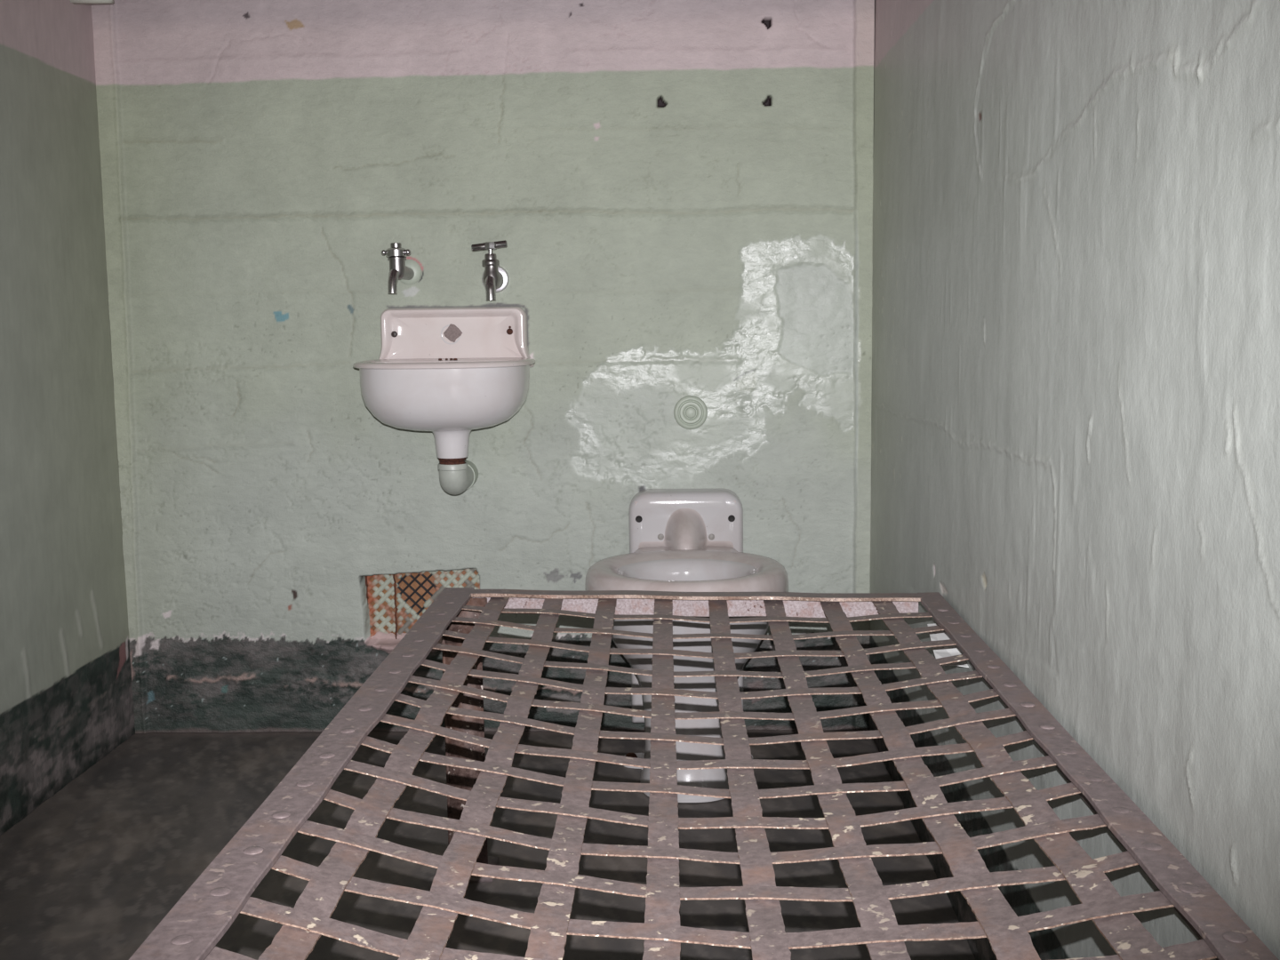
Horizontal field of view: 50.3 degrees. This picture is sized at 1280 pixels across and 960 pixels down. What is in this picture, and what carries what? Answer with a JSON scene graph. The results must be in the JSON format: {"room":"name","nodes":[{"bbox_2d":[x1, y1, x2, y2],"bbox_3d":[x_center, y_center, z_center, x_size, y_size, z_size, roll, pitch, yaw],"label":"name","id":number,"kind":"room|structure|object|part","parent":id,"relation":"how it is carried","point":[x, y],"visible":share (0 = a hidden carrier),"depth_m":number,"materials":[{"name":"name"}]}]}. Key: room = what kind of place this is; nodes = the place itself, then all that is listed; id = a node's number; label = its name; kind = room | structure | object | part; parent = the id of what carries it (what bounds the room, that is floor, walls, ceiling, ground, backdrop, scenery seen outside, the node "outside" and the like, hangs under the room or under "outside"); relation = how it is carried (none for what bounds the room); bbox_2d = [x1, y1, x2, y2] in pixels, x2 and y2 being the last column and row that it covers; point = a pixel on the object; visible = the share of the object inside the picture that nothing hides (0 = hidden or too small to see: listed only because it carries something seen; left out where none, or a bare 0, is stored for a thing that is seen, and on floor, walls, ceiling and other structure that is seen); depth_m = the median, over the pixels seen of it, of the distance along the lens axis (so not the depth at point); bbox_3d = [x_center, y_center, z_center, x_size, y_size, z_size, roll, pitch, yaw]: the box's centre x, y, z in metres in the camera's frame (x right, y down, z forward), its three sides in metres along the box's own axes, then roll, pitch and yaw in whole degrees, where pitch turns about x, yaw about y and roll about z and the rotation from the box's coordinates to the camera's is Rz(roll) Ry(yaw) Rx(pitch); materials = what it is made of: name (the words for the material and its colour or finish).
{"room":"prison interior","nodes":[
{"label":"prison interior","id":0,"kind":"room"},
{"bbox_2d":[0,0,135,835],"bbox_3d":[-1.118,-0.353,1.280,0.005,2.130,2.900,-1,7,2],"label":"wall","id":1,"kind":"structure","parent":0,"point":[67,701],"depth_m":2.49,"materials":[{"name":"paint"}]},
{"bbox_2d":[69,0,114,4],"bbox_3d":[-1.038,-0.934,2.576,0.082,0.062,0.024,-1,7,2],"label":"ceiling light","id":2,"kind":"object","parent":1,"relation":"attached to","point":[75,2],"visible":1,"depth_m":2.57,"materials":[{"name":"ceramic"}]},
{"bbox_2d":[91,0,874,733],"bbox_3d":[-0.305,-0.539,2.714,1.524,2.130,0.063,-1,7,2],"label":"wall","id":3,"kind":"structure","parent":0,"point":[679,193],"depth_m":2.72,"materials":[{"name":"paint"}]},
{"bbox_2d":[381,242,421,293],"bbox_3d":[-0.468,-0.413,2.668,0.062,0.097,0.118,-1,7,2],"label":"water tap","id":4,"kind":"object","parent":3,"relation":"attached to","point":[408,271],"visible":1,"depth_m":2.63,"materials":[{"name":"silver metal"}]},
{"bbox_3d":[-0.475,-0.387,2.631,0.021,0.054,0.038,2,7,21],"label":"spout","id":5,"kind":"part","parent":4,"relation":"part of","materials":[{"name":"silver metal"}]},
{"bbox_2d":[387,256,406,259],"bbox_3d":[-0.470,-0.429,2.638,0.035,0.004,0.035,-1,7,2],"label":"washer","id":6,"kind":"object","parent":4,"relation":"in","point":[388,258],"depth_m":2.62,"materials":[{"name":"silver metal"}]},
{"bbox_3d":[-0.449,-0.440,2.632,0.014,0.012,0.012,-1,7,2],"label":"knob","id":7,"kind":"part","parent":4,"relation":"part of","materials":[{"name":"silver metal"}]},
{"bbox_2d":[364,568,479,639],"bbox_3d":[-0.445,0.259,2.840,0.262,0.165,0.013,-1,7,2],"label":"air vent","id":8,"kind":"object","parent":3,"relation":"in","point":[396,602],"visible":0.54,"depth_m":2.84,"materials":[{"name":"metal"}]},
{"bbox_3d":[-0.540,0.258,2.843,0.060,0.161,0.004,-1,7,1],"label":"lattice panel","id":9,"kind":"part","parent":8,"relation":"part of","materials":[{"name":"paint"}]},
{"bbox_3d":[-0.410,0.257,2.838,0.193,0.161,0.004,-1,7,2],"label":"lattice panel","id":10,"kind":"part","parent":8,"relation":"part of","materials":[{"name":"paint"}]},
{"bbox_2d":[352,306,535,458],"bbox_3d":[-0.373,-0.185,2.599,0.338,0.286,0.289,-1,7,2],"label":"basin","id":11,"kind":"object","parent":3,"relation":"attached to","point":[448,372],"visible":1,"depth_m":2.54,"materials":[{"name":"ceramic"}]},
{"bbox_3d":[-0.373,-0.157,2.603,0.315,0.122,0.265,-1,7,2],"label":"bowl","id":12,"kind":"part","parent":11,"relation":"part of","materials":[{"name":"ceramic"}]},
{"bbox_2d":[437,457,478,495],"bbox_3d":[-0.359,-0.015,2.684,0.058,0.081,0.174,-1,7,2],"label":"drain pipe","id":13,"kind":"object","parent":11,"relation":"attached to","point":[456,476],"visible":0.94,"depth_m":2.61,"materials":[{"name":"ceramic"}]},
{"bbox_2d":[378,306,534,367],"bbox_3d":[-0.371,-0.283,2.715,0.316,0.120,0.036,-1,7,2],"label":"backsplash","id":14,"kind":"structure","parent":3,"relation":"attached to","point":[484,330],"depth_m":2.71,"materials":[{"name":"ceramic"}]},
{"bbox_2d":[471,240,509,300],"bbox_3d":[-0.290,-0.409,2.666,0.070,0.114,0.114,-1,7,2],"label":"water tap","id":15,"kind":"object","parent":3,"relation":"attached to","point":[495,278],"visible":1,"depth_m":2.63,"materials":[{"name":"silver metal"}]},
{"bbox_3d":[-0.288,-0.371,2.629,0.022,0.047,0.031,-1,7,2],"label":"spout","id":16,"kind":"part","parent":15,"relation":"part of","materials":[{"name":"silver metal"}]},
{"bbox_2d":[673,395,707,429],"bbox_3d":[0.102,-0.135,2.732,0.068,0.068,0.023,-1,7,2],"label":"button","id":17,"kind":"object","parent":3,"relation":"attached to","point":[690,412],"visible":1,"depth_m":2.73,"materials":[{"name":"green paint"}]},
{"bbox_3d":[0.101,-0.134,2.724,0.022,0.022,0.008,-1,7,2],"label":"push knob","id":18,"kind":"part","parent":17,"relation":"part of","materials":[{"name":"green paint"}]},
{"bbox_2d":[0,728,975,959],"bbox_3d":[-0.333,0.698,1.397,1.584,0.003,2.920,-1,7,2],"label":"floor","id":19,"kind":"structure","parent":0,"point":[90,873],"depth_m":2.19,"materials":[{"name":"concrete"}]},
{"bbox_2d":[584,488,788,802],"bbox_3d":[0.088,0.299,2.543,0.367,0.507,0.492,-1,7,2],"label":"toilet","id":20,"kind":"object","parent":19,"relation":"on","point":[681,540],"visible":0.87,"depth_m":2.46,"materials":[{"name":"ceramic"}]},
{"bbox_3d":[0.094,0.256,2.753,0.228,0.473,0.064,-1,7,2],"label":"wall plate","id":21,"kind":"part","parent":20,"relation":"part of","materials":[{"name":"white ceramic"}]},
{"bbox_3d":[0.088,0.352,2.531,0.326,0.396,0.415,-1,7,2],"label":"bowl","id":22,"kind":"part","parent":20,"relation":"part of","materials":[{"name":"white ceramic"}]},
{"bbox_2d":[128,587,1278,959],"bbox_3d":[0.045,0.501,1.140,0.747,0.445,1.980,-1,7,2],"label":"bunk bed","id":23,"kind":"object","parent":19,"relation":"on","point":[191,930],"visible":1,"depth_m":1.24,"materials":[{"name":"metal"}]},
{"bbox_3d":[-0.304,0.307,1.123,0.047,0.043,1.974,-1,7,2],"label":"rail","id":24,"kind":"part","parent":23,"relation":"part of","materials":[{"name":"metal"}]},
{"bbox_3d":[-0.267,0.390,2.103,0.060,0.438,0.052,-1,7,2],"label":"leg","id":25,"kind":"part","parent":23,"relation":"part of","materials":[{"name":"metal"}]},
{"bbox_3d":[-0.263,0.212,2.055,0.066,0.069,0.004,-1,7,2],"label":"corner plate","id":26,"kind":"part","parent":23,"relation":"part of","materials":[{"name":"metal"}]},
{"bbox_3d":[-0.261,0.605,2.118,0.074,0.009,0.082,-1,7,2],"label":"foot plate","id":27,"kind":"part","parent":23,"relation":"part of","materials":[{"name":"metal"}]},
{"bbox_3d":[0.076,0.172,2.033,0.674,0.006,0.035,0,7,6],"label":"rail","id":28,"kind":"part","parent":23,"relation":"part of","materials":[{"name":"metal"}]},
{"bbox_3d":[0.398,0.304,1.071,0.035,0.043,1.912,-1,7,2],"label":"rail","id":29,"kind":"part","parent":23,"relation":"part of","materials":[{"name":"metal"}]},
{"bbox_2d":[868,0,1279,959],"bbox_3d":[0.420,-0.367,1.234,0.017,2.130,2.900,-1,7,2],"label":"wall","id":30,"kind":"structure","parent":0,"point":[1076,409],"depth_m":1.27,"materials":[{"name":"paint"}]},
{"bbox_2d":[927,623,968,667],"bbox_3d":[0.424,0.231,1.909,0.040,0.025,0.157,-1,7,2],"label":"paper","id":31,"kind":"object","parent":30,"relation":"attached to","point":[940,652],"visible":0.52,"depth_m":1.89,"materials":[{"name":"white paper"}]}
]}

